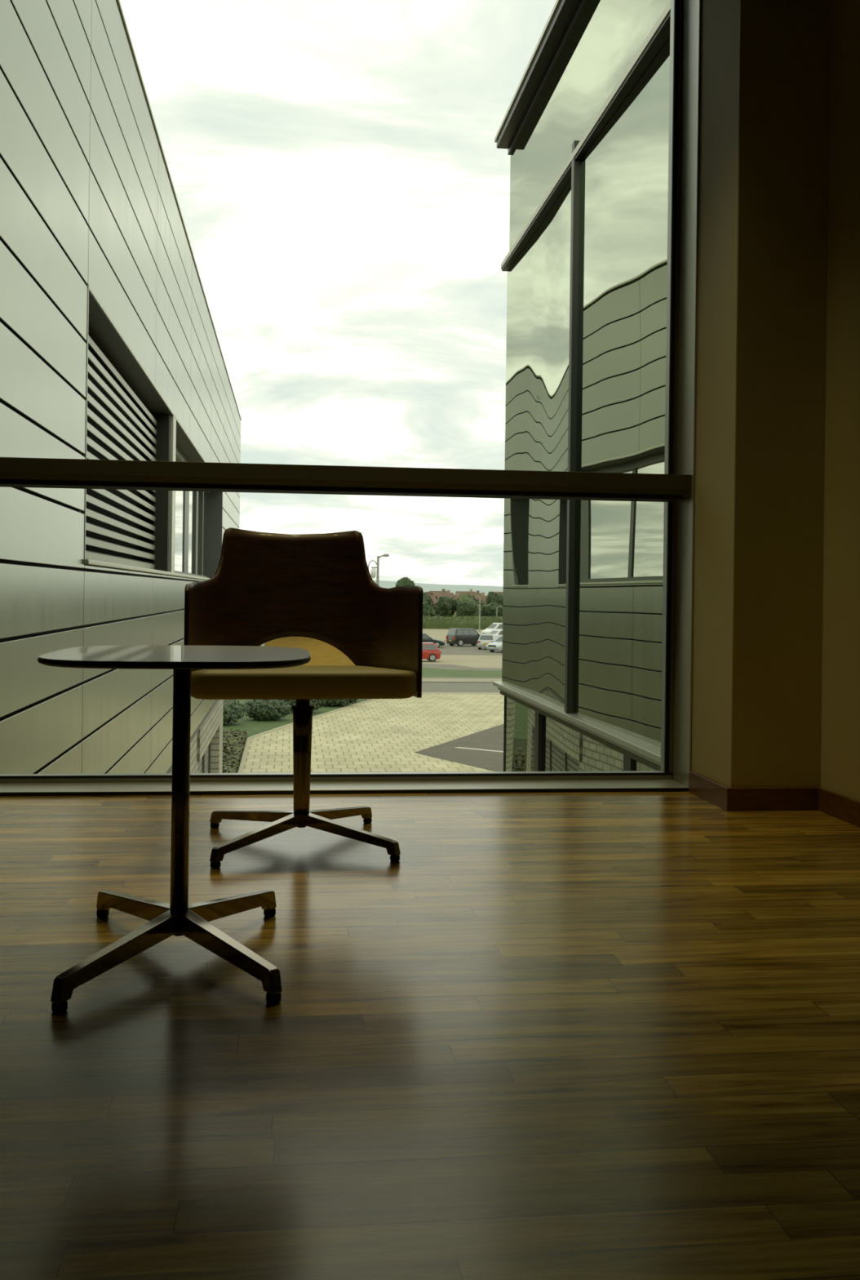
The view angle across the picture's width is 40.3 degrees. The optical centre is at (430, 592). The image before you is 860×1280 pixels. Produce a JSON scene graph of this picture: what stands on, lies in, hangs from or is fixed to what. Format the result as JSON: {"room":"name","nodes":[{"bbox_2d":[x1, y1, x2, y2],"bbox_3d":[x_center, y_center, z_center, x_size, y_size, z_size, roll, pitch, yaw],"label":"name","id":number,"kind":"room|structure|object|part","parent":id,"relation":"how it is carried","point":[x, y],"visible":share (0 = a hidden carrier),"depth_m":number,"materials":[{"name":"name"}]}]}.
{"room":"office lounge","nodes":[
{"label":"office lounge","id":0,"kind":"room"},
{"bbox_2d":[0,791,859,1279],"bbox_3d":[0.398,0.830,1.010,4.950,0.250,6.710,1,0,-7],"label":"floor","id":1,"kind":"structure","parent":0,"point":[597,1035],"depth_m":1.81,"materials":[{"name":"brown wood"}]},
{"bbox_2d":[37,644,311,1013],"bbox_3d":[-0.477,0.404,2.245,0.487,0.580,0.598,1,0,-7],"label":"side table","id":2,"kind":"object","parent":1,"relation":"on","point":[178,917],"visible":1,"depth_m":2.20,"materials":[{"name":"black metal"}]},
{"bbox_3d":[-0.551,0.640,2.083,0.030,0.074,0.329,1,0,24],"label":"leg","id":3,"kind":"part","parent":2,"relation":"part of","materials":[{"name":"metal"}]},
{"bbox_3d":[-0.597,0.639,2.384,0.030,0.074,0.341,1,0,-40],"label":"leg","id":4,"kind":"part","parent":2,"relation":"part of","materials":[{"name":"metal"}]},
{"bbox_3d":[-0.366,0.642,2.113,0.030,0.074,0.324,1,0,-41],"label":"leg","id":5,"kind":"part","parent":2,"relation":"part of","materials":[{"name":"metal"}]},
{"bbox_3d":[-0.408,0.642,2.397,0.030,0.074,0.314,1,0,26],"label":"leg","id":6,"kind":"part","parent":2,"relation":"part of","materials":[{"name":"metal"}]},
{"bbox_2d":[184,527,422,868],"bbox_3d":[-0.357,0.252,3.314,0.622,0.886,0.685,1,0,-7],"label":"swivel chair","id":7,"kind":"object","parent":1,"relation":"on","point":[318,594],"visible":0.93,"depth_m":3.44,"materials":[{"name":"brown wood"}]},
{"bbox_3d":[-0.505,0.643,3.365,0.338,0.071,0.032,1,0,35],"label":"leg","id":8,"kind":"part","parent":7,"relation":"part of","materials":[{"name":"metal"}]},
{"bbox_3d":[-0.456,0.644,3.101,0.032,0.071,0.350,1,0,31],"label":"leg","id":9,"kind":"part","parent":7,"relation":"part of","materials":[{"name":"metal"}]},
{"bbox_3d":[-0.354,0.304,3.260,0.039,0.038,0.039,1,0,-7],"label":"seat post","id":10,"kind":"part","parent":7,"relation":"part of","materials":[{"name":"black metal"}]},
{"bbox_3d":[-0.350,0.238,3.250,0.593,0.073,0.503,1,0,-7],"label":"seat","id":11,"kind":"part","parent":7,"relation":"part of","materials":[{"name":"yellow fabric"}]},
{"bbox_3d":[-0.362,0.188,3.603,0.300,0.215,0.109,1,0,-7],"label":"panel","id":12,"kind":"part","parent":7,"relation":"part of","materials":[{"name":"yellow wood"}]},
{"bbox_3d":[-0.364,0.280,3.259,0.206,0.014,0.200,1,0,-11],"label":"seat plate","id":13,"kind":"part","parent":7,"relation":"part of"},
{"bbox_3d":[-0.268,0.646,3.420,0.032,0.071,0.343,1,0,29],"label":"leg","id":14,"kind":"part","parent":7,"relation":"part of","materials":[{"name":"metal"}]},
{"bbox_3d":[-0.215,0.647,3.155,0.332,0.071,0.032,1,0,37],"label":"leg","id":15,"kind":"part","parent":7,"relation":"part of","materials":[{"name":"metal"}]},
{"bbox_2d":[688,0,831,787],"bbox_3d":[1.739,-0.957,4.293,1.562,3.360,0.720,1,0,-7],"label":"wall","id":16,"kind":"structure","parent":0,"point":[765,99],"depth_m":3.87,"materials":[{"name":"beige paint"}]},
{"bbox_2d":[0,0,701,796],"bbox_3d":[-0.638,-0.988,4.166,3.186,3.361,0.293,1,0,-7],"label":"window","id":17,"kind":"structure","parent":16,"relation":"in","point":[675,487],"depth_m":4.22,"materials":[{"name":"grey metal"}]},
{"bbox_3d":[-0.662,0.676,4.167,3.182,0.030,0.290,1,0,-7],"label":"sill","id":18,"kind":"part","parent":17,"relation":"part of","materials":[{"name":"grey metal"}]},
{"bbox_3d":[-0.642,-0.412,4.130,3.184,0.071,0.165,1,0,-7],"label":"rail","id":19,"kind":"part","parent":17,"relation":"part of","materials":[{"name":"brown metal"}]},
{"bbox_3d":[0.932,-0.955,4.356,0.022,3.306,0.284,1,0,-7],"label":"frame","id":20,"kind":"part","parent":17,"relation":"part of","materials":[{"name":"grey metal"}]},
{"bbox_2d":[821,0,859,801],"bbox_3d":[2.293,-0.950,0.924,1.253,3.360,6.100,1,0,-7],"label":"wall","id":21,"kind":"structure","parent":0,"point":[841,664],"depth_m":3.76,"materials":[{"name":"beige paint"}]},
{"bbox_2d":[688,771,859,827],"bbox_3d":[1.467,0.682,1.010,0.325,0.075,6.460,1,0,-7],"label":"baseboard","id":22,"kind":"structure","parent":21,"relation":"attached to","point":[846,809],"depth_m":3.85,"materials":[{"name":"brown wood"}]},
{"label":"outside","id":23,"kind":"structure","parent":0,"visible":0},
{"bbox_2d":[373,580,503,595],"bbox_3d":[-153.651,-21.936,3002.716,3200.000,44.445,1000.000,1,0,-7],"label":"hills","id":24,"kind":"structure","parent":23,"point":[388,584],"depth_m":2797.50,"materials":[{"name":"green plant"}]},
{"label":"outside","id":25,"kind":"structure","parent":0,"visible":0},
{"bbox_2d":[414,724,503,771],"bbox_3d":[7.899,5.402,35.281,15.880,0.020,52.200,1,0,-7],"label":"road","id":26,"kind":"structure","parent":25,"point":[491,739],"depth_m":39.41,"materials":[{"name":"grey asphalt"}]},
{"bbox_2d":[455,746,503,752],"bbox_3d":[1.701,5.306,39.719,1.932,0.010,0.230,1,0,32],"label":"road marking","id":27,"kind":"object","parent":26,"relation":"on","point":[455,747],"visible":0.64,"depth_m":39.67,"materials":[{"name":"paint"}]},
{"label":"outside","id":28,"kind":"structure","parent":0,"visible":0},
{"bbox_2d":[422,666,502,677],"bbox_3d":[5.413,5.381,81.308,90.000,0.080,15.800,1,0,-7],"label":"grass verge","id":29,"kind":"structure","parent":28,"point":[426,672],"depth_m":77.33,"materials":[{"name":"green plant"}]},
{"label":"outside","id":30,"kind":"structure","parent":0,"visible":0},
{"bbox_3d":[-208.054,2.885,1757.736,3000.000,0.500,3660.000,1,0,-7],"label":"ground","id":31,"kind":"structure","parent":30,"visible":0},
{"bbox_2d":[395,577,415,586],"bbox_3d":[-6.981,0.363,331.447,5.954,9.891,6.115,1,0,-7],"label":"tree","id":32,"kind":"object","parent":31,"relation":"on","point":[405,581],"visible":0.44,"depth_m":329.66,"materials":[{"name":"green plant"}]},
{"bbox_2d":[422,599,431,615],"bbox_3d":[-1.837,2.979,188.738,4.136,4.726,4.083,1,0,-7],"label":"tree","id":33,"kind":"object","parent":31,"relation":"on","point":[427,608],"visible":0.27,"depth_m":187.97,"materials":[{"name":"green plant"}]},
{"bbox_2d":[422,592,433,609],"bbox_3d":[-1.755,2.531,195.841,4.730,5.616,3.735,1,0,-7],"label":"tree","id":34,"kind":"object","parent":31,"relation":"on","point":[425,596],"visible":0.15,"depth_m":195.44,"materials":[{"name":"green plant"}]},
{"bbox_2d":[426,591,438,612],"bbox_3d":[-2.242,2.871,294.783,6.984,6.400,6.300,1,0,-31],"label":"house","id":35,"kind":"structure","parent":31,"relation":"on","point":[433,598],"depth_m":294.64,"materials":[{"name":"red tile"}]},
{"bbox_2d":[429,605,436,616],"bbox_3d":[-0.709,3.402,203.407,3.862,3.908,3.482,1,0,-7],"label":"tree","id":36,"kind":"object","parent":31,"relation":"on","point":[433,613],"visible":0.09,"depth_m":202.31,"materials":[{"name":"green plant"}]},
{"bbox_2d":[429,588,446,594],"bbox_3d":[3.002,1.840,413.219,6.817,6.600,6.300,1,0,-26],"label":"house","id":37,"kind":"structure","parent":31,"relation":"on","point":[443,589],"depth_m":412.83,"materials":[{"name":"brown brick"}]},
{"bbox_2d":[430,590,454,597],"bbox_3d":[3.768,2.400,352.891,7.575,6.500,6.300,1,0,-33],"label":"house","id":38,"kind":"structure","parent":31,"relation":"on","point":[448,592],"depth_m":352.33,"materials":[{"name":"brown brick"}]},
{"bbox_2d":[433,595,453,617],"bbox_3d":[2.187,2.939,192.859,3.240,4.901,3.230,1,0,-7],"label":"tree","id":39,"kind":"object","parent":31,"relation":"on","point":[443,606],"visible":0.96,"depth_m":192.19,"materials":[{"name":"green plant"}]},
{"bbox_2d":[435,591,461,613],"bbox_3d":[5.092,2.967,302.700,6.911,6.400,6.300,1,0,-12],"label":"house","id":40,"kind":"structure","parent":31,"relation":"on","point":[457,593],"depth_m":302.22,"materials":[{"name":"red tile"}]},
{"bbox_2d":[448,596,457,617],"bbox_3d":[3.303,2.991,200.088,4.005,4.828,3.910,1,0,-7],"label":"tree","id":41,"kind":"object","parent":31,"relation":"on","point":[454,601],"visible":0.18,"depth_m":198.97,"materials":[{"name":"green plant"}]},
{"bbox_2d":[422,681,493,683],"bbox_3d":[6.706,5.413,70.384,90.013,0.050,0.500,1,0,-6],"label":"strip","id":42,"kind":"object","parent":31,"relation":"on","point":[422,682],"depth_m":69.80,"materials":[{"name":"concrete"}]},
{"bbox_2d":[422,692,501,694],"bbox_3d":[7.616,5.410,62.688,90.013,0.060,0.700,1,0,-6],"label":"strip","id":43,"kind":"object","parent":31,"relation":"on","point":[422,692],"depth_m":61.99,"materials":[{"name":"stone"}]},
{"bbox_2d":[422,676,502,678],"bbox_3d":[6.301,5.383,73.810,90.022,0.080,0.700,1,0,-6],"label":"strip","id":44,"kind":"object","parent":31,"relation":"on","point":[422,677],"depth_m":73.22,"materials":[{"name":"beige concrete"}]},
{"bbox_2d":[456,589,475,593],"bbox_3d":[12.760,1.967,421.422,7.096,6.600,6.300,1,0,-7],"label":"house","id":45,"kind":"structure","parent":31,"relation":"on","point":[471,590],"depth_m":421.23,"materials":[{"name":"brown brick"}]},
{"bbox_2d":[455,599,482,617],"bbox_3d":[6.181,3.218,189.335,4.478,4.456,3.810,1,0,-7],"label":"tree","id":46,"kind":"object","parent":31,"relation":"on","point":[468,607],"visible":0.85,"depth_m":188.29,"materials":[{"name":"green plant"}]},
{"bbox_2d":[456,592,482,611],"bbox_3d":[6.573,2.716,196.931,4.450,5.466,4.347,1,0,-7],"label":"tree","id":47,"kind":"object","parent":31,"relation":"on","point":[462,597],"visible":0.21,"depth_m":196.37,"materials":[{"name":"green plant"}]},
{"bbox_2d":[459,591,481,595],"bbox_3d":[12.688,2.517,360.996,7.062,6.500,6.300,1,0,13],"label":"house","id":48,"kind":"structure","parent":31,"relation":"on","point":[477,592],"depth_m":360.51,"materials":[{"name":"brown brick"}]},
{"bbox_2d":[471,592,488,604],"bbox_3d":[12.132,3.059,310.582,6.917,6.400,6.300,1,0,-14],"label":"house","id":49,"kind":"structure","parent":31,"relation":"on","point":[483,597],"depth_m":310.14,"materials":[{"name":"brown brick"}]},
{"bbox_2d":[476,599,487,616],"bbox_3d":[7.989,3.257,203.462,4.545,4.429,4.349,1,0,-7],"label":"tree","id":50,"kind":"object","parent":31,"relation":"on","point":[482,603],"visible":0.02,"depth_m":203.25,"materials":[{"name":"green plant"}]},
{"bbox_2d":[480,602,502,617],"bbox_3d":[10.578,3.455,193.433,4.509,4.097,3.274,1,0,-7],"label":"tree","id":51,"kind":"object","parent":31,"relation":"on","point":[489,610],"visible":0.77,"depth_m":192.24,"materials":[{"name":"green plant"}]},
{"bbox_2d":[485,591,503,604],"bbox_3d":[11.340,2.622,200.444,3.692,5.771,3.690,1,0,-7],"label":"tree","id":52,"kind":"object","parent":31,"relation":"on","point":[491,597],"visible":0.49,"depth_m":199.56,"materials":[{"name":"green plant"}]},
{"bbox_2d":[496,606,502,617],"bbox_3d":[10.535,3.748,178.984,0.865,3.420,0.240,1,0,-7],"label":"street lamp","id":53,"kind":"object","parent":31,"relation":"on","point":[496,606],"visible":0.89,"depth_m":178.93,"materials":[{"name":"metal"}]},
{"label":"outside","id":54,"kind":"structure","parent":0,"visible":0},
{"bbox_2d":[422,628,502,667],"bbox_3d":[-7.193,5.251,124.022,135.000,0.050,104.000,1,0,-7],"label":"car park","id":55,"kind":"structure","parent":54,"point":[469,660],"depth_m":94.93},
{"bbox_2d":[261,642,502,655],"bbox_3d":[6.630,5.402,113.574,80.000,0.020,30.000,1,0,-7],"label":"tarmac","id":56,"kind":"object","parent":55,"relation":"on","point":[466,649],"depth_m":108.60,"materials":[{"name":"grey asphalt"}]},
{"bbox_2d":[422,633,445,647],"bbox_3d":[-0.748,4.611,114.311,4.440,1.360,2.000,1,0,-3],"label":"car","id":57,"kind":"object","parent":56,"relation":"on","point":[426,638],"visible":0.43,"depth_m":113.54,"materials":[{"name":"blue paint"}]},
{"bbox_2d":[446,628,480,646],"bbox_3d":[3.796,4.470,118.474,4.140,1.760,2.060,1,0,-31],"label":"off roader","id":58,"kind":"object","parent":56,"relation":"on","point":[460,637],"visible":0.73,"depth_m":117.43,"materials":[{"name":"paint"}]},
{"bbox_2d":[477,633,499,649],"bbox_3d":[5.863,4.652,112.475,1.980,1.450,4.140,1,0,17],"label":"estate car","id":59,"kind":"object","parent":56,"relation":"on","point":[485,639],"visible":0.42,"depth_m":110.75,"materials":[{"name":"silver metal"}]},
{"bbox_2d":[486,635,502,652],"bbox_3d":[7.094,4.643,107.183,4.040,1.500,2.000,1,0,-41],"label":"hatchback","id":60,"kind":"object","parent":56,"relation":"on","point":[497,645],"visible":0.44,"depth_m":106.09,"materials":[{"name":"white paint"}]},
{"bbox_2d":[489,629,502,636],"bbox_3d":[7.333,4.657,124.733,4.040,1.480,2.000,1,0,-27],"label":"hatchback","id":61,"kind":"object","parent":56,"relation":"on","point":[500,632],"visible":0.02,"depth_m":124.06,"materials":[{"name":"white paint"}]},
{"bbox_2d":[422,642,441,662],"bbox_3d":[-1.024,4.577,91.118,3.640,1.420,1.930,1,0,-8],"label":"hatchback","id":62,"kind":"object","parent":55,"relation":"on","point":[431,651],"visible":0.41,"depth_m":90.50,"materials":[{"name":"red paint"}]},
{"bbox_2d":[422,663,502,670],"bbox_3d":[2.678,5.351,83.149,35.000,0.020,10.500,1,0,-7],"label":"tarmac","id":63,"kind":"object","parent":55,"relation":"on","point":[455,667],"visible":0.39,"depth_m":83.70,"materials":[{"name":"grey asphalt"}]},
{"bbox_2d":[422,614,502,629],"bbox_3d":[14.427,4.446,175.346,90.298,2.126,11.142,1,0,-7],"label":"clipped hedge","id":64,"kind":"object","parent":55,"relation":"on","point":[428,622],"visible":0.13,"depth_m":174.23,"materials":[{"name":"green plant"}]},
{"bbox_2d":[475,595,480,631],"bbox_3d":[6.681,2.898,163.925,0.710,5.020,0.240,1,0,-7],"label":"street lamp","id":65,"kind":"object","parent":55,"relation":"on","point":[476,596],"visible":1,"depth_m":163.91,"materials":[{"name":"metal"}]},
{"bbox_2d":[481,622,502,634],"bbox_3d":[8.471,4.486,138.965,4.640,1.850,2.130,1,0,-27],"label":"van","id":66,"kind":"object","parent":55,"relation":"on","point":[495,625],"visible":0.24,"depth_m":138.03,"materials":[{"name":"white paint"}]},
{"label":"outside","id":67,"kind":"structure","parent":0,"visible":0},
{"bbox_2d":[222,698,372,738],"bbox_3d":[-7.429,5.218,51.139,13.400,0.030,18.700,1,0,-7],"label":"lawn","id":68,"kind":"structure","parent":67,"point":[254,727],"depth_m":47.19,"materials":[{"name":"green plant"}]},
{"bbox_2d":[364,560,377,701],"bbox_3d":[-2.876,1.833,57.262,0.533,6.898,0.180,1,0,-7],"label":"post","id":69,"kind":"object","parent":68,"relation":"on","point":[372,560],"visible":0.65,"depth_m":57.23,"materials":[{"name":"metal"}]},
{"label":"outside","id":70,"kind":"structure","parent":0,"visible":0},
{"bbox_2d":[242,693,504,773],"bbox_3d":[6.098,5.405,35.521,23.400,0.050,53.100,1,0,-7],"label":"paving","id":71,"kind":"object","parent":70,"point":[380,735],"visible":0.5,"depth_m":43.51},
{"bbox_2d":[238,698,378,773],"bbox_3d":[-4.330,5.254,34.591,4.671,0.080,53.588,1,0,1],"label":"strip","id":72,"kind":"object","parent":71,"relation":"on","point":[248,740],"visible":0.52,"depth_m":43.57,"materials":[{"name":"concrete"}]},
{"bbox_2d":[370,554,389,585],"bbox_3d":[-2.527,1.677,58.108,0.902,7.220,0.273,1,0,-7],"label":"street lamp","id":73,"kind":"object","parent":72,"relation":"on","point":[373,571],"visible":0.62,"depth_m":58.05,"materials":[{"name":"metal"}]},
{"bbox_2d":[493,0,671,771],"bbox_3d":[4.442,0.643,8.195,7.235,9.430,5.730,1,0,-7],"label":"building","id":74,"kind":"structure","parent":71,"relation":"on","point":[584,128],"depth_m":7.60,"materials":[{"name":"metal"}]},
{"bbox_3d":[0.700,0.649,10.534,0.058,9.320,0.015,1,0,-7],"label":"corner post","id":75,"kind":"part","parent":74,"relation":"part of","materials":[{"name":"metal"}]},
{"bbox_3d":[0.732,3.095,9.819,0.004,4.430,1.440,1,0,-6],"label":"glass pane","id":76,"kind":"part","parent":74,"relation":"part of","materials":[{"name":"clear glass"}]},
{"bbox_3d":[0.924,-4.071,7.746,0.020,0.035,5.680,1,0,-7],"label":"eave trim","id":77,"kind":"part","parent":74,"relation":"part of","materials":[{"name":"metal"}]},
{"bbox_3d":[0.838,-1.044,9.236,0.019,3.690,2.610,1,0,-7],"label":"glass pane","id":78,"kind":"part","parent":74,"relation":"part of","materials":[{"name":"clear glass"}]},
{"bbox_3d":[1.070,-3.956,7.738,0.080,0.060,5.630,1,0,-7],"label":"eave moulding","id":79,"kind":"part","parent":74,"relation":"part of","materials":[{"name":"black metal"}]},
{"bbox_3d":[0.971,0.838,7.784,0.140,0.080,5.730,1,0,-7],"label":"sill","id":80,"kind":"part","parent":74,"relation":"part of","materials":[{"name":"metal"}]},
{"bbox_3d":[0.967,3.098,7.823,0.005,4.430,2.300,1,0,-7],"label":"glass pane","id":81,"kind":"part","parent":74,"relation":"part of","materials":[{"name":"clear glass"}]},
{"bbox_3d":[1.044,-3.477,7.736,0.003,1.060,5.630,1,0,-7],"label":"glass pane","id":82,"kind":"part","parent":74,"relation":"part of","materials":[{"name":"clear glass"}]},
{"bbox_3d":[1.172,-1.040,6.436,0.014,3.690,3.010,1,0,-8],"label":"glass pane","id":83,"kind":"part","parent":74,"relation":"part of","materials":[{"name":"clear glass"}]},
{"bbox_3d":[1.217,3.101,5.743,0.009,4.430,1.610,1,0,-8],"label":"glass pane","id":84,"kind":"part","parent":74,"relation":"part of","materials":[{"name":"clear glass"}]},
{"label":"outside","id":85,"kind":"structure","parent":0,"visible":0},
{"bbox_2d":[234,738,246,773],"bbox_3d":[-16.306,5.132,32.970,35.500,0.050,53.300,1,0,-7],"label":"planted bed","id":86,"kind":"object","parent":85,"point":[238,765],"visible":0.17,"depth_m":36.64,"materials":[{"name":"green plant"}]},
{"bbox_2d":[0,0,241,773],"bbox_3d":[-7.305,0.257,17.579,7.630,9.895,27.230,1,0,-7],"label":"office building","id":87,"kind":"structure","parent":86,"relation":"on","point":[110,348],"depth_m":8.33,"materials":[{"name":"metal"}]},
{"bbox_3d":[-2.352,-1.163,7.977,0.034,1.865,0.024,1,0,-7],"label":"window trim","id":88,"kind":"part","parent":87,"relation":"part of","materials":[{"name":"metal"}]},
{"bbox_3d":[-2.866,-1.304,10.766,0.055,0.075,5.660,1,0,-7],"label":"louvre blade","id":89,"kind":"part","parent":87,"relation":"part of","materials":[{"name":"metal"}]},
{"bbox_3d":[-2.864,-1.415,10.766,0.055,0.075,5.660,1,0,-7],"label":"louvre blade","id":90,"kind":"part","parent":87,"relation":"part of","materials":[{"name":"metal"}]},
{"bbox_3d":[-2.874,-0.638,10.766,0.055,0.075,5.660,1,0,-7],"label":"louvre blade","id":91,"kind":"part","parent":87,"relation":"part of","materials":[{"name":"metal"}]},
{"bbox_3d":[-2.876,-0.527,10.766,0.055,0.075,5.660,1,0,-7],"label":"louvre blade","id":92,"kind":"part","parent":87,"relation":"part of","materials":[{"name":"metal"}]},
{"bbox_3d":[-2.877,-0.416,10.766,0.055,0.075,5.660,1,0,-7],"label":"louvre blade","id":93,"kind":"part","parent":87,"relation":"part of","materials":[{"name":"metal"}]},
{"bbox_3d":[-2.879,-0.305,10.766,0.055,0.075,5.660,1,0,-7],"label":"louvre blade","id":94,"kind":"part","parent":87,"relation":"part of","materials":[{"name":"metal"}]},
{"bbox_3d":[-2.869,-1.082,10.766,0.055,0.075,5.660,1,0,-7],"label":"louvre blade","id":95,"kind":"part","parent":87,"relation":"part of","materials":[{"name":"metal"}]},
{"bbox_3d":[-2.873,-0.749,10.766,0.055,0.075,5.660,1,0,-7],"label":"louvre blade","id":96,"kind":"part","parent":87,"relation":"part of","materials":[{"name":"metal"}]},
{"bbox_3d":[-2.867,-1.193,10.766,0.055,0.075,5.660,1,0,-7],"label":"louvre blade","id":97,"kind":"part","parent":87,"relation":"part of","materials":[{"name":"metal"}]},
{"bbox_3d":[-2.861,-1.636,10.766,0.055,0.075,5.660,1,0,-7],"label":"louvre blade","id":98,"kind":"part","parent":87,"relation":"part of","materials":[{"name":"metal"}]},
{"bbox_3d":[-2.863,-1.525,10.766,0.055,0.075,5.660,1,0,-7],"label":"louvre blade","id":99,"kind":"part","parent":87,"relation":"part of","materials":[{"name":"metal"}]},
{"bbox_3d":[-2.857,-1.969,10.766,0.055,0.075,5.660,1,0,-7],"label":"louvre blade","id":100,"kind":"part","parent":87,"relation":"part of","materials":[{"name":"metal"}]},
{"bbox_3d":[-2.858,-1.858,10.766,0.055,0.075,5.660,1,0,-7],"label":"louvre blade","id":101,"kind":"part","parent":87,"relation":"part of","materials":[{"name":"metal"}]},
{"bbox_3d":[-2.860,-1.747,10.766,0.055,0.075,5.660,1,0,-7],"label":"louvre blade","id":102,"kind":"part","parent":87,"relation":"part of","materials":[{"name":"metal"}]},
{"bbox_3d":[-2.872,-0.860,10.766,0.055,0.075,5.660,1,0,-7],"label":"louvre blade","id":103,"kind":"part","parent":87,"relation":"part of","materials":[{"name":"metal"}]},
{"bbox_3d":[-2.870,-0.971,10.766,0.055,0.075,5.660,1,0,-7],"label":"louvre blade","id":104,"kind":"part","parent":87,"relation":"part of","materials":[{"name":"metal"}]},
{"bbox_3d":[-3.272,-2.100,15.827,0.046,0.035,15.830,1,0,-7],"label":"window trim","id":105,"kind":"part","parent":87,"relation":"part of","materials":[{"name":"metal"}]},
{"bbox_3d":[-3.049,-1.157,13.876,0.036,1.835,0.320,1,0,-7],"label":"window post","id":106,"kind":"part","parent":87,"relation":"part of","materials":[{"name":"metal"}]},
{"bbox_2d":[198,757,202,773],"bbox_3d":[-4.689,4.119,23.720,0.010,2.040,1.767,1,0,-7],"label":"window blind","id":107,"kind":"object","parent":87,"relation":"hanging from","point":[200,763],"depth_m":24.12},
{"bbox_2d":[204,746,208,773],"bbox_3d":[-4.908,4.116,25.573,0.010,2.040,1.767,1,0,-7],"label":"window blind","id":108,"kind":"object","parent":87,"relation":"hanging from","point":[206,751],"depth_m":25.97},
{"bbox_2d":[222,699,246,724],"bbox_3d":[-8.464,4.667,46.343,2.401,1.174,1.963,1,0,-7],"label":"shrub","id":109,"kind":"object","parent":86,"relation":"on","point":[231,710],"visible":0.35,"depth_m":45.97,"materials":[{"name":"green plant"}]},
{"bbox_2d":[222,728,248,773],"bbox_3d":[-6.876,5.098,37.314,1.880,0.338,11.522,1,0,-7],"label":"ground cover","id":110,"kind":"structure","parent":86,"relation":"on","point":[233,740],"depth_m":38.15,"materials":[{"name":"green plant"}]},
{"bbox_2d":[242,699,291,720],"bbox_3d":[-6.712,4.757,48.162,2.034,1.120,1.630,1,0,-7],"label":"shrub","id":111,"kind":"object","parent":86,"relation":"on","point":[259,709],"visible":0.95,"depth_m":47.70,"materials":[{"name":"green plant"}]},
{"bbox_2d":[283,699,323,712],"bbox_3d":[-5.591,4.748,51.345,1.833,1.126,1.479,1,0,-7],"label":"shrub","id":112,"kind":"object","parent":86,"relation":"on","point":[317,703],"visible":0.23,"depth_m":50.94,"materials":[{"name":"green plant"}]},
{"bbox_2d":[320,698,354,706],"bbox_3d":[-4.473,4.845,54.466,2.007,0.960,1.643,1,0,-7],"label":"shrub","id":113,"kind":"object","parent":86,"relation":"on","point":[342,702],"visible":0.26,"depth_m":54.01,"materials":[{"name":"green plant"}]},
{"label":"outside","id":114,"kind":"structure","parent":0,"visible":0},
{"bbox_2d":[422,682,500,693],"bbox_3d":[7.152,5.429,66.610,90.086,0.050,7.200,1,0,-6],"label":"road","id":115,"kind":"structure","parent":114,"point":[426,686],"depth_m":65.92,"materials":[{"name":"grey asphalt"}]},
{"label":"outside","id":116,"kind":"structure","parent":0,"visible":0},
{"bbox_2d":[422,678,502,682],"bbox_3d":[6.500,5.391,72.122,90.043,0.050,3.000,1,0,-6],"label":"footpath","id":117,"kind":"structure","parent":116,"point":[464,680],"depth_m":71.43,"materials":[{"name":"concrete"}]}
]}

